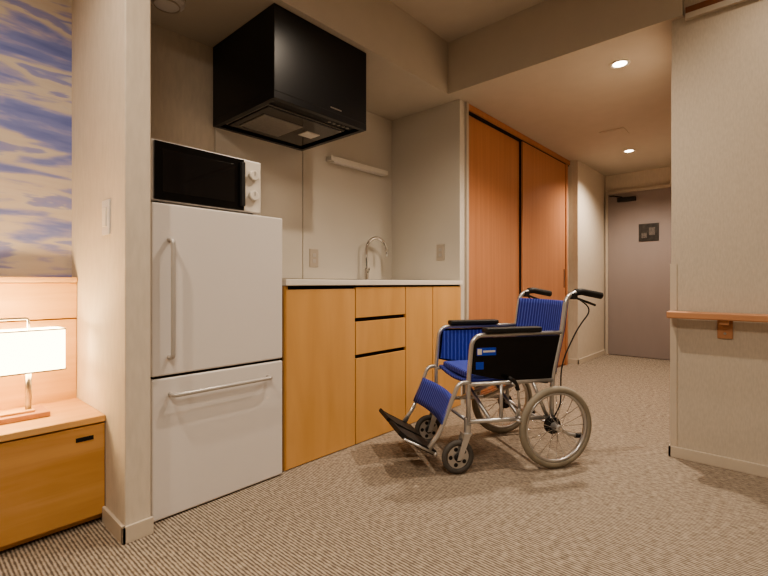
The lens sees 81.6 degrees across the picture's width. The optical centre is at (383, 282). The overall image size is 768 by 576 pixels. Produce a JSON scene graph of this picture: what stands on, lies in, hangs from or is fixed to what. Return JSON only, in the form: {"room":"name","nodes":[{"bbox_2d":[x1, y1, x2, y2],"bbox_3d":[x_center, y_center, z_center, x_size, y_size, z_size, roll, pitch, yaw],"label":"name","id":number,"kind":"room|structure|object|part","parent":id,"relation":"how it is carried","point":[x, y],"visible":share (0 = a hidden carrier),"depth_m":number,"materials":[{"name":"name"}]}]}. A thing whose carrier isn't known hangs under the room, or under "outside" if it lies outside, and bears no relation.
{"room":"accessible hotel room","nodes":[
{"label":"accessible hotel room","id":0,"kind":"room"},
{"bbox_2d":[0,0,71,276],"bbox_3d":[-2.486,-0.415,0.856,0.100,2.630,3.145,0,0,42],"label":"wall","id":1,"kind":"structure","parent":0,"point":[36,35],"depth_m":1.89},
{"bbox_2d":[0,277,77,409],"bbox_3d":[-2.077,0.438,1.159,0.101,0.925,2.143,0,0,42],"label":"headboard","id":2,"kind":"object","parent":1,"relation":"attached to","point":[46,301],"visible":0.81,"depth_m":1.84,"materials":[{"name":"brown wood"}]},
{"bbox_3d":[-2.081,0.075,1.163,0.089,0.150,2.143,0,0,42],"label":"panel","id":3,"kind":"part","parent":2,"relation":"part of","materials":[{"name":"brown wood"}]},
{"bbox_3d":[-2.083,0.527,1.164,0.084,0.745,2.143,0,0,42],"label":"panel","id":4,"kind":"part","parent":2,"relation":"part of","materials":[{"name":"brown wood"}]},
{"bbox_2d":[72,0,150,525],"bbox_3d":[-1.155,-0.415,1.831,0.773,2.630,0.085,0,0,42],"label":"wall partition","id":5,"kind":"structure","parent":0,"point":[111,39],"depth_m":1.60,"materials":[{"name":"beige paint"}]},
{"bbox_2d":[102,199,110,235],"bbox_3d":[-1.040,-0.245,1.662,0.080,0.130,0.012,0,0,42],"label":"light switch","id":6,"kind":"object","parent":5,"relation":"attached to","point":[106,204],"visible":1,"depth_m":1.65,"materials":[{"name":"white plastic"}]},
{"bbox_2d":[102,506,125,544],"bbox_3d":[-0.973,0.870,1.602,0.220,0.060,0.012,0,0,42],"label":"baseboard","id":7,"kind":"structure","parent":5,"relation":"attached to","point":[113,524],"depth_m":1.59,"materials":[{"name":"plastic"}]},
{"bbox_2d":[121,516,153,544],"bbox_3d":[-0.866,0.870,1.565,0.012,0.060,0.102,0,0,42],"label":"baseboard","id":8,"kind":"structure","parent":5,"relation":"attached to","point":[142,528],"depth_m":1.56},
{"bbox_2d":[151,23,213,151],"bbox_3d":[-1.234,-0.415,2.381,0.100,2.630,0.628,0,0,42],"label":"wall","id":9,"kind":"structure","parent":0,"point":[181,66],"depth_m":2.44,"materials":[{"name":"paint"}]},
{"bbox_2d":[214,127,327,279],"bbox_3d":[0.630,-0.415,4.451,0.100,2.630,4.942,0,0,42],"label":"wall","id":10,"kind":"structure","parent":0,"point":[214,127],"depth_m":2.58,"materials":[{"name":"beige paint"}]},
{"bbox_2d":[215,127,301,278],"bbox_3d":[-0.770,-0.695,2.813,0.010,1.329,0.626,0,0,42],"label":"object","id":11,"kind":"structure","parent":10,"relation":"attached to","point":[281,166],"depth_m":2.92,"materials":[{"name":"beige paint"}]},
{"bbox_2d":[213,3,365,150],"bbox_3d":[-0.544,-1.129,2.597,0.612,0.459,0.641,0,0,42],"label":"range hood","id":12,"kind":"object","parent":10,"relation":"attached to","point":[280,78],"visible":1,"depth_m":2.39,"materials":[{"name":"black metal"}]},
{"bbox_2d":[298,131,319,138],"bbox_3d":[-0.459,-0.906,2.723,0.090,0.006,0.100,0,0,42],"label":"work light","id":13,"kind":"object","parent":12,"relation":"on","point":[306,134],"depth_m":2.71,"materials":[{"name":"white plastic"}]},
{"bbox_2d":[302,111,391,278],"bbox_3d":[-0.247,-0.695,3.394,0.010,1.329,0.926,0,0,42],"label":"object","id":14,"kind":"structure","parent":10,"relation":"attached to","point":[343,208],"depth_m":3.36,"materials":[{"name":"beige paint"}]},
{"bbox_2d":[310,249,317,266],"bbox_3d":[-0.489,-0.175,3.111,0.009,0.125,0.075,0,0,42],"label":"wall outlet","id":15,"kind":"object","parent":14,"relation":"attached to","point":[313,252],"visible":1,"depth_m":3.11,"materials":[{"name":"beige plastic"}]},
{"bbox_2d":[326,155,387,175],"bbox_3d":[-0.191,-0.889,3.408,0.055,0.042,0.610,0,0,42],"label":"strip light","id":16,"kind":"object","parent":14,"relation":"attached to","point":[332,159],"visible":1,"depth_m":3.35,"materials":[{"name":"white plastic"}]},
{"bbox_2d":[330,161,384,175],"bbox_3d":[-0.189,-0.872,3.407,0.040,0.007,0.550,0,0,42],"label":"diffuser","id":17,"kind":"object","parent":16,"relation":"attached to","point":[348,164],"depth_m":3.39,"materials":[{"name":"white plastic"}]},
{"bbox_2d":[151,0,447,116],"bbox_3d":[-0.472,-1.545,2.659,0.660,0.370,2.060,0,0,42],"label":"ceiling soffit kitchen","id":18,"kind":"structure","parent":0,"point":[407,62],"depth_m":2.67,"materials":[{"name":"beige paint"}]},
{"bbox_2d":[0,354,767,575],"bbox_3d":[1.204,0.950,1.338,5.400,0.100,9.000,0,0,42],"label":"floor","id":19,"kind":"structure","parent":0,"point":[381,505],"depth_m":1.73,"materials":[{"name":"carpet"}]},
{"bbox_2d":[0,398,105,551],"bbox_3d":[-1.488,0.698,1.468,0.380,0.404,0.896,0,0,42],"label":"nightstand","id":20,"kind":"object","parent":19,"relation":"on","point":[52,467],"visible":0.83,"depth_m":1.56,"materials":[{"name":"brown wood"}]},
{"bbox_2d":[0,317,65,424],"bbox_3d":[-1.420,0.311,1.546,0.124,0.369,0.501,0,0,42],"label":"table lamp","id":21,"kind":"object","parent":20,"relation":"on","point":[27,351],"visible":1,"depth_m":1.62,"materials":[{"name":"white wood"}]},
{"bbox_3d":[-1.464,0.249,1.584,0.004,0.150,0.496,0,0,42],"label":"lamp shade","id":22,"kind":"part","parent":21,"relation":"part of","materials":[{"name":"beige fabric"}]},
{"bbox_3d":[-1.322,0.385,1.655,0.020,0.170,0.020,0,0,42],"label":"post","id":23,"kind":"part","parent":21,"relation":"part of","materials":[{"name":"metal"}]},
{"bbox_3d":[-1.378,0.249,1.507,0.004,0.150,0.496,0,0,42],"label":"lamp shade","id":24,"kind":"part","parent":21,"relation":"part of","materials":[{"name":"beige fabric"}]},
{"bbox_3d":[-1.095,0.571,1.629,0.004,0.015,0.055,0,0,42],"label":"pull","id":25,"kind":"part","parent":20,"relation":"part of","materials":[{"name":"black metal"}]},
{"bbox_2d":[151,202,281,521],"bbox_3d":[-0.895,0.298,2.072,0.698,1.203,0.582,0,0,42],"label":"refrigerator","id":26,"kind":"object","parent":19,"relation":"on","point":[216,275],"visible":0.8,"depth_m":1.82,"materials":[{"name":"white metal"}]},
{"bbox_3d":[-0.805,0.059,1.686,0.048,0.465,0.017,0,0,42],"label":"handle","id":27,"kind":"part","parent":26,"relation":"part of","materials":[{"name":"white plastic"}]},
{"bbox_2d":[151,138,260,214],"bbox_3d":[-0.849,-0.427,1.980,0.388,0.250,0.478,0,0,42],"label":"microwave oven","id":28,"kind":"object","parent":26,"relation":"on","point":[181,175],"visible":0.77,"depth_m":1.83,"materials":[{"name":"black glass"}]},
{"bbox_3d":[-0.622,-0.434,1.958,0.020,0.195,0.018,0,0,42],"label":"door handle","id":29,"kind":"part","parent":28,"relation":"part of","materials":[{"name":"black plastic"}]},
{"bbox_3d":[-0.596,-0.433,2.012,0.006,0.225,0.084,0,0,42],"label":"control panel","id":30,"kind":"part","parent":28,"relation":"part of","materials":[{"name":"white plastic"}]},
{"bbox_3d":[-0.587,-0.482,2.003,0.022,0.044,0.044,0,0,42],"label":"knob","id":31,"kind":"part","parent":28,"relation":"part of","materials":[{"name":"white plastic"}]},
{"bbox_3d":[-0.587,-0.392,2.003,0.022,0.044,0.044,0,0,42],"label":"knob","id":32,"kind":"part","parent":28,"relation":"part of","materials":[{"name":"white plastic"}]},
{"bbox_3d":[-0.685,0.025,1.883,0.044,0.655,0.582,0,0,42],"label":"door","id":33,"kind":"part","parent":26,"relation":"part of","materials":[{"name":"white metal"}]},
{"bbox_2d":[151,360,281,521],"bbox_3d":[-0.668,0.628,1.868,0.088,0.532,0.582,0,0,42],"label":"freezer","id":34,"kind":"object","parent":26,"relation":"in","point":[216,431],"depth_m":1.83,"materials":[{"name":"white metal"}]},
{"bbox_2d":[280,285,460,470],"bbox_3d":[-0.206,0.458,2.928,0.685,0.885,1.553,0,0,42],"label":"base cabinet","id":35,"kind":"object","parent":19,"relation":"on","point":[350,353],"visible":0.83,"depth_m":2.48,"materials":[{"name":"brown wood"}]},
{"bbox_3d":[-0.721,0.458,2.359,0.681,0.885,0.018,0,0,42],"label":"panel","id":36,"kind":"part","parent":35,"relation":"part of","materials":[{"name":"brown wood"}]},
{"bbox_3d":[-0.321,0.464,2.303,0.020,0.864,0.459,0,0,42],"label":"door","id":37,"kind":"part","parent":35,"relation":"part of","materials":[{"name":"brown wood"}]},
{"bbox_2d":[282,279,462,285],"bbox_3d":[-0.200,-0.005,2.922,0.691,0.036,1.560,0,0,42],"label":"countertop","id":38,"kind":"structure","parent":35,"relation":"on","point":[285,282],"depth_m":2.54,"materials":[{"name":"white plastic"}]},
{"bbox_2d":[328,279,399,279],"bbox_3d":[-0.062,-0.021,3.084,0.420,0.006,0.600,0,0,42],"label":"sink","id":39,"kind":"object","parent":38,"relation":"in","point":[328,279],"depth_m":2.86,"materials":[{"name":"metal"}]},
{"bbox_2d":[364,237,387,278],"bbox_3d":[-0.070,-0.190,3.465,0.091,0.343,0.228,0,0,42],"label":"faucet","id":40,"kind":"object","parent":38,"relation":"on","point":[366,270],"visible":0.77,"depth_m":3.41,"materials":[{"name":"silver metal"}]},
{"bbox_3d":[-0.018,0.110,2.640,0.020,0.171,0.433,0,0,42],"label":"drawer","id":41,"kind":"part","parent":35,"relation":"part of","materials":[{"name":"brown wood"}]},
{"bbox_3d":[-0.018,0.308,2.640,0.020,0.183,0.433,0,0,42],"label":"drawer","id":42,"kind":"part","parent":35,"relation":"part of","materials":[{"name":"brown wood"}]},
{"bbox_3d":[-0.018,0.659,2.640,0.020,0.474,0.433,0,0,42],"label":"drawer","id":43,"kind":"part","parent":35,"relation":"part of","materials":[{"name":"brown wood"}]},
{"bbox_3d":[0.226,0.460,2.911,0.020,0.872,0.283,0,0,42],"label":"door","id":44,"kind":"part","parent":35,"relation":"part of","materials":[{"name":"brown wood"}]},
{"bbox_3d":[0.442,0.460,3.151,0.020,0.872,0.348,0,0,42],"label":"door","id":45,"kind":"part","parent":35,"relation":"part of","materials":[{"name":"brown wood"}]},
{"bbox_2d":[379,288,602,473],"bbox_3d":[0.541,0.464,2.359,1.076,0.873,0.596,0,0,-14],"label":"wheelchair","id":46,"kind":"object","parent":19,"relation":"on","point":[481,354],"visible":1,"depth_m":2.19,"materials":[{"name":"blue fabric"}]},
{"bbox_3d":[0.389,0.712,2.110,0.041,0.010,0.048,0,0,-14],"label":"fork crown","id":47,"kind":"part","parent":46,"relation":"part of","materials":[{"name":"silver metal"}]},
{"bbox_2d":[443,360,490,379],"bbox_3d":[0.575,0.455,2.368,0.410,0.036,0.380,0,0,-14],"label":"seat cushion","id":48,"kind":"object","parent":46,"relation":"on","point":[457,369],"depth_m":2.34,"materials":[{"name":"blue fabric"}]},
{"bbox_3d":[0.396,0.675,2.112,0.034,0.075,0.034,0,0,-14],"label":"caster stem","id":49,"kind":"part","parent":46,"relation":"part of","materials":[{"name":"silver metal"}]},
{"bbox_3d":[0.513,0.660,2.574,0.450,0.032,0.022,0,0,-14],"label":"rail","id":50,"kind":"part","parent":46,"relation":"part of","materials":[{"name":"silver metal"}]},
{"bbox_3d":[0.564,0.570,2.143,0.018,0.180,0.018,0,0,-14],"label":"post","id":51,"kind":"part","parent":46,"relation":"part of","materials":[{"name":"silver metal"}]},
{"bbox_3d":[0.617,0.660,2.157,0.450,0.032,0.022,0,0,-14],"label":"rail","id":52,"kind":"part","parent":46,"relation":"part of","materials":[{"name":"silver metal"}]},
{"bbox_3d":[0.620,0.480,2.157,0.455,0.022,0.022,0,0,-14],"label":"seat rail","id":53,"kind":"part","parent":46,"relation":"part of","materials":[{"name":"silver metal"}]},
{"bbox_3d":[0.629,0.535,2.124,0.055,0.131,0.013,0,0,-19],"label":"parking brake lever","id":54,"kind":"part","parent":46,"relation":"part of","materials":[{"name":"black plastic"}]},
{"bbox_3d":[0.839,0.265,2.433,0.120,0.354,0.448,0,0,-14],"label":"backrest","id":55,"kind":"part","parent":46,"relation":"part of","materials":[{"name":"blue fabric"}]},
{"bbox_3d":[0.911,0.731,2.230,0.167,0.096,0.018,0,0,-14],"label":"tipping lever","id":56,"kind":"part","parent":46,"relation":"part of","materials":[{"name":"silver metal"}]},
{"bbox_3d":[1.015,0.090,2.256,0.134,0.056,0.012,0,0,-14],"label":"brake lever","id":57,"kind":"part","parent":46,"relation":"part of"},
{"bbox_2d":[465,102,569,402],"bbox_3d":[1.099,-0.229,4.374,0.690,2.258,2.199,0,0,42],"label":"sliding door","id":58,"kind":"structure","parent":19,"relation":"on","point":[516,187],"depth_m":3.96,"materials":[{"name":"brown wood"}]},
{"bbox_3d":[0.594,-0.229,3.368,0.095,2.258,0.029,0,0,42],"label":"post","id":59,"kind":"part","parent":58,"relation":"part of","materials":[{"name":"brown wood"}]},
{"bbox_3d":[1.321,-1.335,4.183,0.085,0.046,2.155,0,0,42],"label":"rail","id":60,"kind":"part","parent":58,"relation":"part of","materials":[{"name":"brown wood"}]},
{"bbox_3d":[1.246,-0.210,4.100,0.035,2.180,0.012,0,0,42],"label":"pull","id":61,"kind":"part","parent":58,"relation":"part of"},
{"bbox_3d":[1.980,-0.200,4.915,0.085,2.200,0.045,0,0,42],"label":"post","id":62,"kind":"part","parent":58,"relation":"part of","materials":[{"name":"brown wood"}]},
{"bbox_2d":[392,99,464,403],"bbox_3d":[0.331,-0.230,3.540,0.675,2.260,0.065,0,0,42],"label":"wall","id":63,"kind":"structure","parent":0,"point":[428,146],"depth_m":3.47,"materials":[{"name":"beige paint"}]},
{"bbox_2d":[437,244,443,259],"bbox_3d":[0.431,-0.235,3.401,0.070,0.120,0.009,0,0,42],"label":"wall outlet","id":64,"kind":"object","parent":63,"relation":"attached to","point":[440,248],"visible":1,"depth_m":3.40,"materials":[{"name":"beige plastic"}]},
{"bbox_2d":[389,0,545,42],"bbox_3d":[1.204,-1.780,1.338,5.400,0.100,9.000,0,0,42],"label":"ceiling","id":65,"kind":"structure","parent":0,"point":[451,20],"depth_m":2.85,"materials":[{"name":"paint"}]},
{"bbox_2d":[151,0,184,13],"bbox_3d":[-1.041,-1.341,2.132,0.164,0.036,0.164,0,0,42],"label":"smoke detector","id":66,"kind":"object","parent":65,"relation":"attached to","point":[165,6],"visible":1,"depth_m":2.13,"materials":[{"name":"white plastic"}]},
{"bbox_2d":[609,59,629,68],"bbox_3d":[1.463,-1.357,2.760,0.116,0.004,0.116,0,0,42],"label":"recessed light","id":67,"kind":"object","parent":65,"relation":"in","point":[621,63],"visible":1,"depth_m":2.76,"materials":[{"name":"white plastic"}]},
{"bbox_2d":[623,149,634,152],"bbox_3d":[2.522,-1.357,4.579,0.116,0.004,0.116,0,0,42],"label":"recessed light","id":68,"kind":"object","parent":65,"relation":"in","point":[628,150],"visible":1,"depth_m":4.58,"materials":[{"name":"white plastic"}]},
{"bbox_2d":[382,0,683,175],"bbox_3d":[1.884,-1.545,4.218,2.075,0.370,3.410,0,0,42],"label":"ceiling","id":69,"kind":"structure","parent":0,"point":[542,70],"depth_m":3.05,"materials":[{"name":"beige paint"}]},
{"bbox_2d":[599,127,628,137],"bbox_3d":[2.080,-1.354,4.021,0.200,0.011,0.200,0,0,42],"label":"access panel","id":70,"kind":"object","parent":69,"relation":"attached to","point":[619,131],"depth_m":4.00,"materials":[{"name":"beige paint"}]},
{"bbox_2d":[568,160,604,358],"bbox_3d":[2.198,-0.230,5.550,0.760,2.260,1.010,0,0,42],"label":"wall","id":71,"kind":"structure","parent":0,"point":[586,186],"depth_m":5.14,"materials":[{"name":"paint"}]},
{"bbox_2d":[568,358,578,364],"bbox_3d":[2.106,0.873,4.945,0.112,0.055,0.012,0,0,42],"label":"baseboard","id":72,"kind":"structure","parent":71,"relation":"attached to","point":[570,361],"depth_m":4.94,"materials":[{"name":"plastic"}]},
{"bbox_2d":[578,350,604,363],"bbox_3d":[2.481,0.873,5.287,0.012,0.055,1.022,0,0,42],"label":"baseboard","id":73,"kind":"structure","parent":71,"relation":"attached to","point":[600,353],"depth_m":5.23,"materials":[{"name":"plastic"}]},
{"bbox_2d":[605,192,607,353],"bbox_3d":[2.824,-0.125,5.632,0.030,2.050,0.050,0,0,42],"label":"door frame","id":74,"kind":"structure","parent":71,"relation":"attached to","point":[606,193],"depth_m":5.61,"materials":[{"name":"beige metal"}]},
{"bbox_2d":[605,167,670,191],"bbox_3d":[3.075,-0.230,5.507,2.200,2.260,0.100,0,0,42],"label":"wall","id":75,"kind":"structure","parent":0,"point":[659,176],"depth_m":5.42,"materials":[{"name":"paint"}]},
{"bbox_2d":[608,187,670,359],"bbox_3d":[3.199,-0.107,5.298,0.975,2.005,0.035,0,0,42],"label":"leaf","id":76,"kind":"object","parent":75,"relation":"attached to","point":[638,272],"visible":0.56,"depth_m":5.38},
{"bbox_2d":[609,195,635,201],"bbox_3d":[2.904,-1.046,5.450,0.297,0.093,0.134,0,0,42],"label":"door closer","id":77,"kind":"object","parent":76,"relation":"attached to","point":[631,198],"depth_m":5.44,"materials":[{"name":"black metal"}]},
{"bbox_2d":[639,223,658,241],"bbox_3d":[3.156,-0.605,5.306,0.210,0.210,0.009,0,0,42],"label":"door sign","id":78,"kind":"object","parent":76,"relation":"attached to","point":[650,231],"visible":1,"depth_m":5.30,"materials":[{"name":"black plastic"}]},
{"bbox_2d":[608,184,670,194],"bbox_3d":[3.197,-1.131,5.296,0.975,0.038,0.050,0,0,42],"label":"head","id":79,"kind":"object","parent":75,"relation":"attached to","point":[664,185],"visible":0.56,"depth_m":5.36},
{"bbox_2d":[685,0,723,13],"bbox_3d":[2.642,-1.383,1.271,2.975,0.033,0.015,0,0,42],"label":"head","id":80,"kind":"object","parent":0,"point":[708,2],"depth_m":2.22},
{"bbox_2d":[671,0,767,465],"bbox_3d":[2.694,-0.415,1.302,3.138,2.630,0.100,0,0,42],"label":"wall","id":81,"kind":"structure","parent":0,"point":[719,59],"depth_m":2.17,"materials":[{"name":"paint"}]},
{"bbox_2d":[670,264,676,446],"bbox_3d":[1.509,0.372,2.315,0.030,0.945,0.030,0,0,42],"label":"trim","id":82,"kind":"structure","parent":81,"relation":"attached to","point":[673,267],"depth_m":2.30,"materials":[{"name":"paint"}]},
{"bbox_2d":[666,311,767,338],"bbox_3d":[2.219,0.206,1.602,2.046,0.127,0.088,0,0,42],"label":"handrail","id":83,"kind":"object","parent":81,"relation":"attached to","point":[724,320],"visible":1,"depth_m":2.14,"materials":[{"name":"brown wood"}]},
{"bbox_3d":[2.213,0.161,1.595,2.046,0.035,0.068,0,0,42],"label":"rail","id":84,"kind":"part","parent":83,"relation":"part of","materials":[{"name":"brown wood"}]},
{"bbox_3d":[1.638,0.189,2.140,0.040,0.022,0.063,0,0,42],"label":"bracket arm","id":85,"kind":"part","parent":83,"relation":"part of","materials":[{"name":"brown wood"}]},
{"bbox_3d":[1.656,0.225,2.161,0.060,0.090,0.012,0,0,42],"label":"bracket plate","id":86,"kind":"part","parent":83,"relation":"part of","materials":[{"name":"brown wood"}]},
{"bbox_2d":[685,0,748,20],"bbox_3d":[2.638,-1.350,1.268,2.975,0.030,0.025,0,0,42],"label":"trim","id":87,"kind":"structure","parent":81,"relation":"attached to","point":[724,4],"depth_m":2.18,"materials":[{"name":"paint"}]},
{"bbox_2d":[668,445,767,477],"bbox_3d":[2.615,0.873,1.298,3.050,0.055,0.012,0,0,42],"label":"baseboard","id":88,"kind":"structure","parent":81,"relation":"attached to","point":[747,467],"depth_m":2.17,"materials":[{"name":"plastic"}]}
]}

